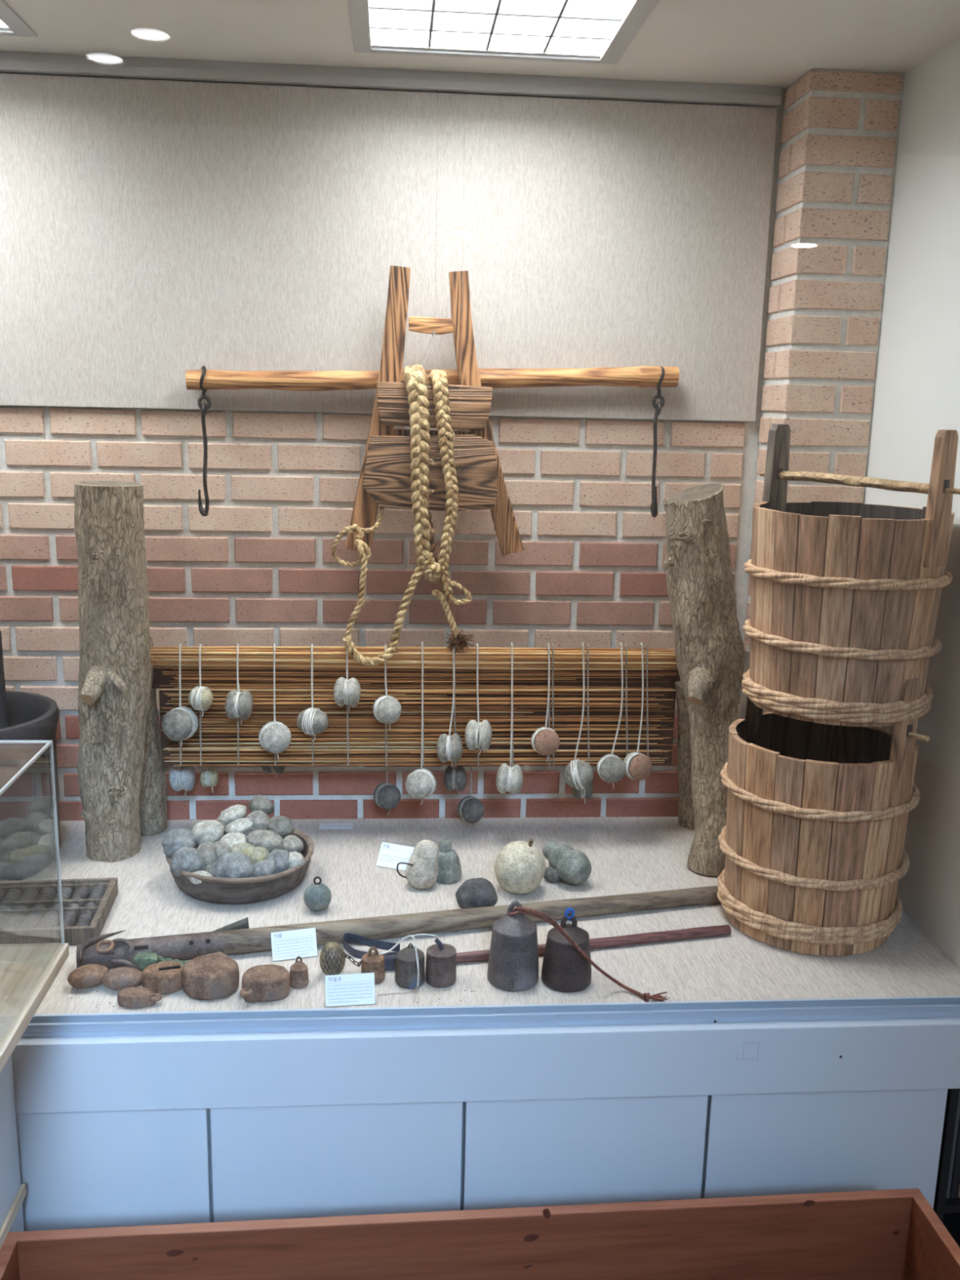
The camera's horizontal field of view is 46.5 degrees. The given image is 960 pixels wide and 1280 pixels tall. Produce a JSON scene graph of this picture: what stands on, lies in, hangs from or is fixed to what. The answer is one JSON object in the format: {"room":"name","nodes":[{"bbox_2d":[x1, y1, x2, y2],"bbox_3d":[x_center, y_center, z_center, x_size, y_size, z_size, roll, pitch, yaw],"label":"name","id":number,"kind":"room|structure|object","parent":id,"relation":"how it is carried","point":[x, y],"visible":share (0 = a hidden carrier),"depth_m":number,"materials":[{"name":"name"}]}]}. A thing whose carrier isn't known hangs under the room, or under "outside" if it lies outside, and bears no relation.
{"room":"museum","nodes":[
{"label":"museum","id":0,"kind":"room"},
{"bbox_2d":[0,740,64,945],"bbox_3d":[-1.065,0.401,1.242,0.913,0.331,0.881,0,12,-5],"label":"display box","id":1,"kind":"object","parent":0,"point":[49,743],"visible":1,"depth_m":1.68,"materials":[{"name":"glass"}]},
{"bbox_2d":[0,72,783,820],"bbox_3d":[-1.662,-0.150,2.535,4.620,2.402,0.088,0,12,-5],"label":"wall","id":2,"kind":"structure","parent":0,"point":[260,569],"depth_m":2.59,"materials":[{"name":"brick"}]},
{"bbox_2d":[0,73,777,421],"bbox_3d":[-1.651,-0.848,2.335,4.602,0.673,0.012,0,12,-5],"label":"panel","id":3,"kind":"object","parent":2,"relation":"attached to","point":[153,232],"visible":1,"depth_m":2.44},
{"bbox_2d":[0,50,781,106],"bbox_3d":[-1.642,-1.197,2.253,4.604,0.036,0.028,0,12,-5],"label":"trim rail","id":4,"kind":"object","parent":2,"relation":"attached to","point":[12,62],"visible":1,"depth_m":2.36,"materials":[{"name":"silver metal"}]},
{"bbox_2d":[418,98,438,364],"bbox_3d":[-0.101,-0.863,2.371,0.034,0.594,0.110,6,13,22],"label":"wire","id":5,"kind":"object","parent":4,"relation":"hanging from","point":[433,332],"visible":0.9,"depth_m":2.39,"materials":[{"name":"grey metal"}]},
{"bbox_2d":[345,265,524,555],"bbox_3d":[-0.093,-0.489,2.429,0.399,0.614,0.057,0,12,-5],"label":"frame","id":6,"kind":"object","parent":5,"relation":"hanging from","point":[384,481],"visible":0.96,"depth_m":2.42,"materials":[{"name":"brown wood"}]},
{"bbox_2d":[185,365,679,410],"bbox_3d":[-0.098,-0.559,2.477,1.085,0.120,0.051,0,12,-5],"label":"pole","id":7,"kind":"object","parent":2,"relation":"attached to","point":[204,380],"visible":0.92,"depth_m":2.46,"materials":[{"name":"brown wood"}]},
{"bbox_2d":[198,402,208,516],"bbox_3d":[-0.612,-0.397,2.464,0.024,0.248,0.027,0,12,-5],"label":"iron hook","id":8,"kind":"object","parent":7,"relation":"hanging from","point":[203,512],"visible":1,"depth_m":2.46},
{"bbox_2d":[650,401,661,517],"bbox_3d":[0.401,-0.406,2.533,0.020,0.260,0.043,0,12,-5],"label":"iron hook","id":9,"kind":"object","parent":7,"relation":"hanging from","point":[654,510],"visible":1,"depth_m":2.53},
{"bbox_2d":[331,364,474,666],"bbox_3d":[-0.168,-0.270,2.445,0.316,0.651,0.126,0,12,-5],"label":"straw rope","id":10,"kind":"object","parent":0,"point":[415,376],"visible":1,"depth_m":2.42,"materials":[{"name":"fabric"}]},
{"bbox_2d":[0,0,959,91],"bbox_3d":[-0.710,-1.026,1.221,6.300,0.100,2.430,0,12,-5],"label":"ceiling","id":11,"kind":"structure","parent":0,"point":[746,42],"depth_m":2.15,"materials":[{"name":"paint"}]},
{"bbox_2d":[0,0,37,37],"bbox_3d":[-1.105,-1.148,1.861,0.532,0.067,0.600,0,12,-5],"label":"ceiling light","id":12,"kind":"object","parent":11,"relation":"attached to","point":[17,26],"visible":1,"depth_m":2.11,"materials":[{"name":"silver metal"}]},
{"bbox_2d":[348,0,658,64],"bbox_3d":[0.037,-1.141,1.952,0.530,0.067,0.600,0,12,-5],"label":"ceiling light","id":13,"kind":"object","parent":11,"relation":"attached to","point":[616,23],"visible":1,"depth_m":2.10,"materials":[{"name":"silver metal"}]},
{"bbox_2d":[743,68,904,743],"bbox_3d":[0.742,-0.091,2.634,0.200,2.352,0.227,0,12,-5],"label":"wall pillar","id":14,"kind":"structure","parent":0,"point":[839,136],"depth_m":2.39,"materials":[{"name":"brick"}]},
{"bbox_2d":[864,37,959,967],"bbox_3d":[0.890,-0.273,2.207,0.025,1.712,0.905,0,12,-5],"label":"wall","id":15,"kind":"structure","parent":0,"point":[917,393],"depth_m":2.19,"materials":[{"name":"white paint"}]},
{"bbox_3d":[-0.583,1.816,-0.587,6.500,0.100,7.200,0,12,-5],"label":"floor","id":16,"kind":"structure","parent":0,"visible":0},
{"bbox_2d":[0,942,69,1249],"bbox_3d":[-1.098,0.947,1.340,0.968,0.778,0.919,0,12,-5],"label":"table","id":17,"kind":"object","parent":16,"relation":"on","point":[28,971],"visible":1,"depth_m":1.71,"materials":[{"name":"brown wood"}]},
{"bbox_2d":[0,1188,959,1279],"bbox_3d":[0.023,1.129,1.545,1.448,0.387,0.547,0,12,-5],"label":"wooden crate","id":18,"kind":"object","parent":16,"relation":"on","point":[886,1234],"visible":1,"depth_m":1.76,"materials":[{"name":"red wood"}]},
{"bbox_2d":[11,995,959,1231],"bbox_3d":[-1.193,0.836,2.168,5.490,0.606,0.747,0,12,-5],"label":"display cabinet","id":19,"kind":"object","parent":16,"relation":"on","point":[123,1119],"visible":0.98,"depth_m":1.89,"materials":[{"name":"blue"}]},
{"bbox_2d":[21,816,959,1014],"bbox_3d":[-1.542,0.534,2.199,4.815,0.030,0.887,0,12,-5],"label":"countertop","id":20,"kind":"structure","parent":19,"relation":"on","point":[634,855],"depth_m":2.19,"materials":[{"name":"fabric"}]},
{"bbox_2d":[0,690,60,881],"bbox_3d":[-1.092,0.316,2.385,0.379,0.336,0.381,0,12,-5],"label":"clay pot","id":21,"kind":"object","parent":20,"relation":"on","point":[27,824],"visible":0.9,"depth_m":2.32,"materials":[{"name":"ceramic"}]},
{"bbox_2d":[0,630,8,728],"bbox_3d":[-1.040,0.202,2.417,0.043,0.450,0.040,0,12,-5],"label":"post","id":22,"kind":"object","parent":21,"relation":"in","point":[3,708],"visible":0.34,"depth_m":2.39,"materials":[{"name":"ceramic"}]},
{"bbox_2d":[0,877,118,945],"bbox_3d":[-0.896,0.525,2.151,0.345,0.034,0.224,0,12,-8],"label":"tray","id":23,"kind":"object","parent":20,"relation":"on","point":[29,910],"visible":0.98,"depth_m":2.14,"materials":[{"name":"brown wood"}]},
{"bbox_2d":[67,964,108,988],"bbox_3d":[-0.673,0.578,1.922,0.066,0.038,0.054,0,12,-5],"label":"weight","id":24,"kind":"object","parent":20,"relation":"on","point":[89,975],"visible":0.9,"depth_m":1.91,"materials":[{"name":"stone"}]},
{"bbox_2d":[74,480,167,862],"bbox_3d":[-0.778,0.066,2.441,0.163,0.817,0.306,5,13,17],"label":"log post","id":25,"kind":"object","parent":20,"relation":"on","point":[122,784],"visible":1,"depth_m":2.36,"materials":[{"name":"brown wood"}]},
{"bbox_2d":[151,651,680,689],"bbox_3d":[-0.137,0.070,2.535,1.230,0.080,0.028,0,12,-5],"label":"bar","id":26,"kind":"object","parent":25,"relation":"attached to","point":[158,679],"visible":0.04,"depth_m":2.53,"materials":[{"name":"wood"}]},
{"bbox_2d":[168,688,195,795],"bbox_3d":[-0.687,0.208,2.564,0.057,0.309,0.063,0,12,-5],"label":"stone","id":27,"kind":"object","parent":26,"relation":"hanging from","point":[180,778],"visible":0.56,"depth_m":2.56,"materials":[{"name":"grey stone"}]},
{"bbox_2d":[200,766,218,792],"bbox_3d":[-0.624,0.205,2.568,0.040,0.302,0.044,3,12,10],"label":"stone","id":28,"kind":"object","parent":26,"relation":"hanging from","point":[208,777],"visible":0.59,"depth_m":2.58,"materials":[{"name":"stone"}]},
{"bbox_2d":[373,765,400,814],"bbox_3d":[-0.216,0.235,2.606,0.061,0.361,0.054,-4,13,-23],"label":"stone","id":29,"kind":"object","parent":26,"relation":"hanging from","point":[386,795],"visible":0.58,"depth_m":2.62,"materials":[{"name":"grey stone"}]},
{"bbox_2d":[150,644,677,765],"bbox_3d":[-0.147,0.146,2.517,1.203,0.293,0.039,0,12,-5],"label":"mat","id":30,"kind":"object","parent":26,"relation":"hanging from","point":[287,658],"visible":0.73,"depth_m":2.52,"materials":[{"name":"brown wood"}]},
{"bbox_2d":[161,644,199,746],"bbox_3d":[-0.659,0.123,2.442,0.075,0.226,0.065,5,12,16],"label":"stone","id":31,"kind":"object","parent":30,"relation":"hanging from","point":[180,723],"visible":1,"depth_m":2.43,"materials":[{"name":"grey stone"}]},
{"bbox_2d":[187,644,213,716],"bbox_3d":[-0.611,0.091,2.439,0.053,0.157,0.057,0,12,-5],"label":"stone","id":32,"kind":"object","parent":30,"relation":"hanging from","point":[200,698],"visible":1,"depth_m":2.43,"materials":[{"name":"grey stone"}]},
{"bbox_2d":[225,644,253,724],"bbox_3d":[-0.528,0.099,2.447,0.058,0.174,0.063,3,12,6],"label":"stone","id":33,"kind":"object","parent":30,"relation":"hanging from","point":[237,704],"visible":1,"depth_m":2.44,"materials":[{"name":"grey stone"}]},
{"bbox_2d":[258,643,291,759],"bbox_3d":[-0.452,0.137,2.461,0.069,0.258,0.061,-4,13,-23],"label":"stone","id":34,"kind":"object","parent":30,"relation":"hanging from","point":[275,737],"visible":1,"depth_m":2.45,"materials":[{"name":"grey stone"}]},
{"bbox_2d":[297,644,328,742],"bbox_3d":[-0.369,0.119,2.463,0.068,0.217,0.060,-3,13,-21],"label":"stone","id":35,"kind":"object","parent":30,"relation":"hanging from","point":[312,721],"visible":1,"depth_m":2.46,"materials":[{"name":"grey stone"}]},
{"bbox_2d":[333,649,360,711],"bbox_3d":[-0.293,0.086,2.463,0.059,0.145,0.065,0,12,-5],"label":"stone","id":36,"kind":"object","parent":30,"relation":"hanging from","point":[346,691],"visible":0.98,"depth_m":2.45,"materials":[{"name":"white stone"}]},
{"bbox_2d":[372,644,401,729],"bbox_3d":[-0.205,0.106,2.474,0.061,0.189,0.056,-4,13,-24],"label":"stone","id":37,"kind":"object","parent":30,"relation":"hanging from","point":[386,708],"visible":1,"depth_m":2.47,"materials":[{"name":"grey stone"}]},
{"bbox_2d":[159,689,675,766],"bbox_3d":[-0.133,0.202,2.558,1.172,0.178,0.010,0,12,-5],"label":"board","id":38,"kind":"object","parent":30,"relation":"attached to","point":[664,705],"visible":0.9,"depth_m":2.56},
{"bbox_2d":[405,641,436,804],"bbox_3d":[-0.131,0.189,2.498,0.066,0.372,0.059,5,12,16],"label":"stone","id":39,"kind":"object","parent":30,"relation":"hanging from","point":[420,784],"visible":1,"depth_m":2.50,"materials":[{"name":"grey stone"}]},
{"bbox_2d":[436,645,462,766],"bbox_3d":[-0.066,0.148,2.494,0.058,0.280,0.065,3,12,7],"label":"stone","id":40,"kind":"object","parent":30,"relation":"hanging from","point":[445,742],"visible":0.98,"depth_m":2.49,"materials":[{"name":"grey stone"}]},
{"bbox_2d":[464,643,492,755],"bbox_3d":[-0.002,0.134,2.496,0.061,0.251,0.067,2,12,5],"label":"stone","id":41,"kind":"object","parent":30,"relation":"hanging from","point":[477,735],"visible":1,"depth_m":2.49,"materials":[{"name":"white stone"}]},
{"bbox_2d":[496,642,523,798],"bbox_3d":[0.070,0.184,2.512,0.061,0.359,0.068,2,12,5],"label":"stone","id":42,"kind":"object","parent":30,"relation":"hanging from","point":[509,779],"visible":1,"depth_m":2.52,"materials":[{"name":"white stone"}]},
{"bbox_2d":[530,643,559,761],"bbox_3d":[0.150,0.143,2.510,0.064,0.268,0.057,0,12,-5],"label":"stone","id":43,"kind":"object","parent":30,"relation":"hanging from","point":[544,740],"visible":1,"depth_m":2.51,"materials":[{"name":"brown stone"}]},
{"bbox_2d":[563,642,593,795],"bbox_3d":[0.227,0.181,2.524,0.070,0.352,0.070,0,12,-5],"label":"stone","id":44,"kind":"object","parent":30,"relation":"hanging from","point":[578,774],"visible":1,"depth_m":2.53,"materials":[{"name":"grey stone"}]},
{"bbox_2d":[596,642,625,788],"bbox_3d":[0.302,0.174,2.528,0.063,0.336,0.056,0,12,-5],"label":"stone","id":45,"kind":"object","parent":30,"relation":"hanging from","point":[611,768],"visible":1,"depth_m":2.53,"materials":[{"name":"grey stone"}]},
{"bbox_2d":[622,642,652,786],"bbox_3d":[0.363,0.171,2.532,0.063,0.331,0.056,-5,14,-29],"label":"stone","id":46,"kind":"object","parent":30,"relation":"hanging from","point":[638,766],"visible":1,"depth_m":2.54,"materials":[{"name":"brown stone"}]},
{"bbox_2d":[444,765,466,795],"bbox_3d":[-0.056,0.212,2.614,0.054,0.315,0.061,0,12,-5],"label":"stone","id":47,"kind":"object","parent":26,"relation":"hanging from","point":[455,777],"visible":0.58,"depth_m":2.62,"materials":[{"name":"grey stone"}]},
{"bbox_2d":[457,765,484,828],"bbox_3d":[-0.018,0.253,2.626,0.061,0.396,0.054,-4,13,-23],"label":"stone","id":48,"kind":"object","parent":26,"relation":"hanging from","point":[470,809],"visible":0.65,"depth_m":2.64,"materials":[{"name":"grey stone"}]},
{"bbox_2d":[102,965,142,990],"bbox_3d":[-0.612,0.580,1.917,0.069,0.036,0.044,0,12,-5],"label":"weight","id":49,"kind":"object","parent":20,"relation":"on","point":[119,978],"visible":0.94,"depth_m":1.90,"materials":[{"name":"stone"}]},
{"bbox_2d":[116,986,162,1008],"bbox_3d":[-0.569,0.597,1.871,0.075,0.024,0.039,0,12,-5],"label":"weight","id":50,"kind":"object","parent":20,"relation":"on","point":[132,997],"visible":1,"depth_m":1.86,"materials":[{"name":"metal"}]},
{"bbox_2d":[142,960,183,994],"bbox_3d":[-0.544,0.579,1.923,0.074,0.040,0.061,0,12,-5],"label":"weight","id":51,"kind":"object","parent":20,"relation":"on","point":[165,977],"visible":0.92,"depth_m":1.90,"materials":[{"name":"brown"}]},
{"bbox_2d":[133,951,211,971],"bbox_3d":[-0.533,0.561,1.958,0.142,0.038,0.034,-2,13,-17],"label":"cord","id":52,"kind":"object","parent":20,"relation":"on","point":[141,960],"visible":0.36,"depth_m":1.94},
{"bbox_2d":[182,951,239,999],"bbox_3d":[-0.465,0.576,1.922,0.092,0.048,0.097,-8,15,-36],"label":"weight","id":53,"kind":"object","parent":20,"relation":"on","point":[215,975],"visible":1,"depth_m":1.89,"materials":[{"name":"stone"}]},
{"bbox_2d":[165,829,314,903],"bbox_3d":[-0.501,0.470,2.346,0.304,0.077,0.295,0,12,-5],"label":"wooden bowl","id":54,"kind":"object","parent":20,"relation":"on","point":[211,889],"visible":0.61,"depth_m":2.23,"materials":[{"name":"brown wood"}]},
{"bbox_2d":[161,827,196,857],"bbox_3d":[-0.621,0.421,2.308,0.068,0.070,0.066,0,12,-5],"label":"pebble","id":55,"kind":"object","parent":54,"relation":"in","point":[175,839],"visible":0.79,"depth_m":2.29,"materials":[{"name":"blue stone"}]},
{"bbox_2d":[170,846,202,876],"bbox_3d":[-0.593,0.449,2.261,0.065,0.063,0.064,0,12,-5],"label":"pebble","id":56,"kind":"object","parent":54,"relation":"in","point":[187,859],"visible":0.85,"depth_m":2.24,"materials":[{"name":"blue stone"}]},
{"bbox_2d":[196,841,216,871],"bbox_3d":[-0.560,0.445,2.285,0.045,0.070,0.057,0,12,-5],"label":"pebble","id":57,"kind":"object","parent":54,"relation":"in","point":[206,850],"visible":0.64,"depth_m":2.27,"materials":[{"name":"grey stone"}]},
{"bbox_2d":[191,819,223,844],"bbox_3d":[-0.569,0.405,2.334,0.067,0.061,0.064,0,12,-5],"label":"pebble","id":58,"kind":"object","parent":54,"relation":"in","point":[208,830],"visible":0.82,"depth_m":2.31,"materials":[{"name":"grey stone"}]},
{"bbox_2d":[216,819,228,835],"bbox_3d":[-0.545,0.399,2.366,0.037,0.044,0.041,0,12,-5],"label":"pebble","id":59,"kind":"object","parent":54,"relation":"in","point":[224,824],"visible":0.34,"depth_m":2.35,"materials":[{"name":"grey stone"}]},
{"bbox_2d":[217,804,246,823],"bbox_3d":[-0.527,0.372,2.375,0.063,0.043,0.050,0,12,-5],"label":"pebble","id":60,"kind":"object","parent":59,"relation":"on","point":[229,815],"visible":0.81,"depth_m":2.36,"materials":[{"name":"grey stone"}]},
{"bbox_2d":[211,852,253,877],"bbox_3d":[-0.498,0.461,2.253,0.087,0.062,0.073,0,12,-5],"label":"pebble","id":61,"kind":"object","parent":54,"relation":"in","point":[233,864],"visible":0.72,"depth_m":2.23,"materials":[{"name":"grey stone"}]},
{"bbox_2d":[219,832,246,850],"bbox_3d":[-0.508,0.421,2.318,0.058,0.045,0.055,-6,14,-30],"label":"pebble","id":62,"kind":"object","parent":54,"relation":"in","point":[231,838],"visible":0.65,"depth_m":2.30,"materials":[{"name":"grey stone"}]},
{"bbox_2d":[225,817,253,833],"bbox_3d":[-0.505,0.394,2.352,0.061,0.041,0.051,0,12,-5],"label":"pebble","id":63,"kind":"object","parent":54,"relation":"in","point":[242,825],"visible":0.83,"depth_m":2.34,"materials":[{"name":"grey stone"}]},
{"bbox_2d":[229,842,254,859],"bbox_3d":[-0.485,0.435,2.298,0.057,0.036,0.048,0,12,-5],"label":"pebble","id":64,"kind":"object","parent":54,"relation":"in","point":[246,848],"visible":0.64,"depth_m":2.28,"materials":[{"name":"yellow stone"}]},
{"bbox_2d":[243,828,254,836],"bbox_3d":[-0.485,0.410,2.349,0.039,0.034,0.035,0,12,-5],"label":"pebble","id":65,"kind":"object","parent":54,"relation":"in","point":[246,833],"visible":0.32,"depth_m":2.33,"materials":[{"name":"grey stone"}]},
{"bbox_2d":[245,810,269,830],"bbox_3d":[-0.470,0.385,2.365,0.049,0.050,0.049,12,16,42],"label":"pebble","id":66,"kind":"object","parent":65,"relation":"on","point":[260,820],"visible":0.77,"depth_m":2.35,"materials":[{"name":"grey stone"}]},
{"bbox_2d":[248,794,274,815],"bbox_3d":[-0.470,0.359,2.408,0.054,0.048,0.050,0,12,-5],"label":"pebble","id":67,"kind":"object","parent":66,"relation":"on","point":[260,802],"visible":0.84,"depth_m":2.39,"materials":[{"name":"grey stone"}]},
{"bbox_2d":[252,859,276,876],"bbox_3d":[-0.435,0.464,2.257,0.048,0.039,0.044,4,12,14],"label":"pebble","id":68,"kind":"object","parent":54,"relation":"in","point":[265,867],"visible":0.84,"depth_m":2.24,"materials":[{"name":"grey stone"}]},
{"bbox_2d":[265,848,289,873],"bbox_3d":[-0.412,0.453,2.284,0.053,0.052,0.053,0,12,-5],"label":"pebble","id":69,"kind":"object","parent":54,"relation":"in","point":[280,856],"visible":0.74,"depth_m":2.27,"materials":[{"name":"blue stone"}]},
{"bbox_2d":[266,815,294,839],"bbox_3d":[-0.424,0.399,2.367,0.059,0.057,0.056,10,15,35],"label":"pebble","id":70,"kind":"object","parent":54,"relation":"in","point":[283,826],"visible":0.74,"depth_m":2.35,"materials":[{"name":"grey stone"}]},
{"bbox_2d":[282,835,303,853],"bbox_3d":[-0.393,0.430,2.334,0.046,0.046,0.046,-9,16,-41],"label":"pebble","id":71,"kind":"object","parent":54,"relation":"in","point":[291,843],"visible":0.8,"depth_m":2.32,"materials":[{"name":"grey stone"}]},
{"bbox_3d":[-0.435,0.434,2.337,0.045,0.038,0.038,0,12,-5],"label":"pebble","id":72,"kind":"object","parent":54,"relation":"in","visible":0},
{"bbox_2d":[245,829,283,853],"bbox_3d":[-0.447,0.420,2.327,0.082,0.051,0.066,0,12,-5],"label":"pebble","id":73,"kind":"object","parent":72,"relation":"on","point":[270,840],"visible":0.7,"depth_m":2.30,"materials":[{"name":"grey stone"}]},
{"bbox_2d":[239,964,290,1001],"bbox_3d":[-0.370,0.585,1.907,0.090,0.042,0.066,-4,13,-24],"label":"weight","id":74,"kind":"object","parent":20,"relation":"on","point":[270,982],"visible":1,"depth_m":1.89,"materials":[{"name":"metal"}]},
{"bbox_2d":[269,925,317,960],"bbox_3d":[-0.340,0.553,2.041,0.084,0.051,0.029,-2,13,-17],"label":"label card","id":75,"kind":"object","parent":20,"relation":"on","point":[287,944],"visible":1,"depth_m":2.04,"materials":[{"name":"paper"}]},
{"bbox_2d":[289,955,308,988],"bbox_3d":[-0.314,0.573,1.940,0.034,0.053,0.034,0,12,-5],"label":"weight","id":76,"kind":"object","parent":20,"relation":"on","point":[299,974],"visible":0.95,"depth_m":1.93,"materials":[{"name":"metal"}]},
{"bbox_2d":[303,876,331,911],"bbox_3d":[-0.323,0.503,2.223,0.055,0.071,0.055,0,12,-5],"label":"weight","id":77,"kind":"object","parent":20,"relation":"on","point":[317,896],"visible":1,"depth_m":2.21,"materials":[{"name":"teal metal"}]},
{"bbox_2d":[319,942,345,975],"bbox_3d":[-0.260,0.563,1.972,0.047,0.062,0.047,0,12,-5],"label":"weight","id":78,"kind":"object","parent":20,"relation":"on","point":[332,959],"visible":0.95,"depth_m":1.96,"materials":[{"name":"metal"}]},
{"bbox_2d":[324,973,376,1007],"bbox_3d":[-0.220,0.588,1.889,0.086,0.051,0.029,-1,12,-9],"label":"label card","id":79,"kind":"object","parent":20,"relation":"on","point":[346,989],"visible":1,"depth_m":1.89,"materials":[{"name":"paper"}]},
{"bbox_2d":[342,932,399,970],"bbox_3d":[-0.200,0.570,2.032,0.124,0.033,0.068,4,12,14],"label":"leather strap","id":80,"kind":"object","parent":20,"relation":"on","point":[390,957],"visible":0.68,"depth_m":2.05,"materials":[{"name":"leather"}]},
{"bbox_2d":[360,946,385,984],"bbox_3d":[-0.188,0.567,1.962,0.043,0.063,0.043,0,12,-5],"label":"weight","id":81,"kind":"object","parent":20,"relation":"on","point":[372,962],"visible":0.87,"depth_m":1.95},
{"bbox_2d":[376,842,414,870],"bbox_3d":[-0.180,0.472,2.444,0.089,0.050,0.037,5,13,19],"label":"label card","id":82,"kind":"object","parent":20,"relation":"on","point":[390,855],"visible":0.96,"depth_m":2.44,"materials":[{"name":"paper"}]},
{"bbox_2d":[75,885,719,968],"bbox_3d":[-0.105,0.539,2.140,1.257,0.048,0.048,-2,12,-15],"label":"wooden pole","id":83,"kind":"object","parent":20,"relation":"on","point":[181,947],"depth_m":2.10,"materials":[{"name":"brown wood"}]},
{"bbox_2d":[79,929,125,960],"bbox_3d":[-0.673,0.532,1.981,0.016,0.025,0.120,6,13,20],"label":"spike","id":84,"kind":"object","parent":83,"relation":"on","point":[95,940],"visible":0.98,"depth_m":1.96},
{"bbox_2d":[94,937,134,954],"bbox_3d":[-0.645,0.540,1.959,0.070,0.030,0.042,-10,17,-43],"label":"shackle","id":85,"kind":"object","parent":83,"relation":"on","point":[127,942],"depth_m":1.95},
{"bbox_2d":[377,933,438,1001],"bbox_3d":[-0.123,0.561,1.918,0.105,0.095,0.066,0,12,-5],"label":"string","id":86,"kind":"object","parent":20,"relation":"on","point":[409,935],"visible":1,"depth_m":1.93,"materials":[{"name":"fabric"}]},
{"bbox_2d":[395,942,425,988],"bbox_3d":[-0.122,0.564,1.956,0.053,0.073,0.053,0,12,-5],"label":"weight","id":87,"kind":"object","parent":20,"relation":"on","point":[406,967],"visible":0.98,"depth_m":1.94,"materials":[{"name":"grey metal"}]},
{"bbox_2d":[396,839,438,888],"bbox_3d":[-0.124,0.468,2.336,0.069,0.098,0.082,7,13,26],"label":"weight","id":88,"kind":"object","parent":20,"relation":"on","point":[422,868],"visible":1,"depth_m":2.32,"materials":[{"name":"stone"}]},
{"bbox_2d":[425,937,456,987],"bbox_3d":[-0.068,0.559,1.961,0.055,0.083,0.055,0,12,-5],"label":"weight","id":89,"kind":"object","parent":20,"relation":"on","point":[440,957],"visible":0.97,"depth_m":1.94,"materials":[{"name":"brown metal"}]},
{"bbox_2d":[436,839,461,883],"bbox_3d":[-0.072,0.468,2.384,0.066,0.088,0.066,0,12,-5],"label":"weight","id":90,"kind":"object","parent":20,"relation":"on","point":[449,864],"visible":0.82,"depth_m":2.36,"materials":[{"name":"stone"}]},
{"bbox_2d":[455,877,497,908],"bbox_3d":[-0.006,0.513,2.238,0.086,0.072,0.074,0,12,-5],"label":"rock","id":91,"kind":"object","parent":20,"relation":"on","point":[478,892],"visible":0.83,"depth_m":2.21,"materials":[{"name":"grey stone"}]},
{"bbox_2d":[487,900,538,991],"bbox_3d":[0.060,0.527,1.964,0.091,0.150,0.092,0,12,-5],"label":"weight","id":92,"kind":"object","parent":20,"relation":"on","point":[513,958],"visible":0.98,"depth_m":1.93,"materials":[{"name":"metal"}]},
{"bbox_2d":[508,906,667,1002],"bbox_3d":[0.185,0.537,1.923,0.282,0.157,0.050,3,12,10],"label":"cord","id":93,"kind":"object","parent":92,"relation":"attached to","point":[645,996],"visible":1,"depth_m":1.91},
{"bbox_2d":[494,839,546,893],"bbox_3d":[0.084,0.468,2.325,0.107,0.118,0.106,0,12,-5],"label":"stone ball","id":94,"kind":"object","parent":20,"relation":"on","point":[520,866],"visible":1,"depth_m":2.29,"materials":[{"name":"stone"}]},
{"bbox_2d":[541,907,591,992],"bbox_3d":[0.154,0.534,1.965,0.089,0.140,0.090,0,12,-5],"label":"weight","id":95,"kind":"object","parent":20,"relation":"on","point":[564,969],"visible":0.98,"depth_m":1.94,"materials":[{"name":"brown metal"}]},
{"bbox_2d":[542,840,591,884],"bbox_3d":[0.179,0.476,2.385,0.073,0.074,0.129,-10,17,-43],"label":"stone","id":96,"kind":"object","parent":20,"relation":"on","point":[573,866],"visible":1,"depth_m":2.35,"materials":[{"name":"stone"}]},
{"bbox_2d":[456,924,731,963],"bbox_3d":[0.212,0.570,2.096,0.558,0.021,0.020,-2,12,-14],"label":"rod","id":97,"kind":"object","parent":20,"relation":"on","point":[722,930],"visible":0.69,"depth_m":2.11,"materials":[{"name":"wood"}]},
{"bbox_2d":[662,483,745,875],"bbox_3d":[0.488,0.082,2.506,0.221,0.858,0.342,-1,12,-11],"label":"log post","id":98,"kind":"object","parent":20,"relation":"on","point":[709,649],"visible":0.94,"depth_m":2.42,"materials":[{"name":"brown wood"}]},
{"bbox_2d":[716,644,929,955],"bbox_3d":[0.660,0.298,2.188,0.373,0.529,0.374,2,12,5],"label":"wooden bucket","id":99,"kind":"object","parent":20,"relation":"on","point":[811,840],"visible":0.95,"depth_m":2.07,"materials":[{"name":"brown wood"}]},
{"bbox_2d":[742,423,959,726],"bbox_3d":[0.686,-0.134,2.095,0.372,0.523,0.373,3,12,8],"label":"wooden bucket","id":100,"kind":"object","parent":99,"relation":"on","point":[846,596],"visible":0.98,"depth_m":1.98,"materials":[{"name":"brown wood"}]},
{"bbox_2d":[933,1088,959,1247],"bbox_3d":[1.112,0.977,2.176,0.593,0.470,0.280,0,12,-5],"label":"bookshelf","id":101,"kind":"object","parent":16,"relation":"on","point":[948,1210],"visible":0.12,"depth_m":2.01,"materials":[{"name":"black"}]},
{"bbox_2d":[946,1089,959,1198],"bbox_3d":[0.847,0.888,2.095,0.014,0.235,0.162,0,12,-5],"label":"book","id":102,"kind":"object","parent":101,"relation":"on","point":[958,1103],"visible":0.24,"depth_m":2.02,"materials":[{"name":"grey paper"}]},
{"bbox_2d":[949,1115,959,1198],"bbox_3d":[0.861,0.905,2.099,0.012,0.200,0.162,0,12,-5],"label":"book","id":103,"kind":"object","parent":101,"relation":"on","point":[956,1170],"visible":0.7,"depth_m":2.03,"materials":[{"name":"black paper"}]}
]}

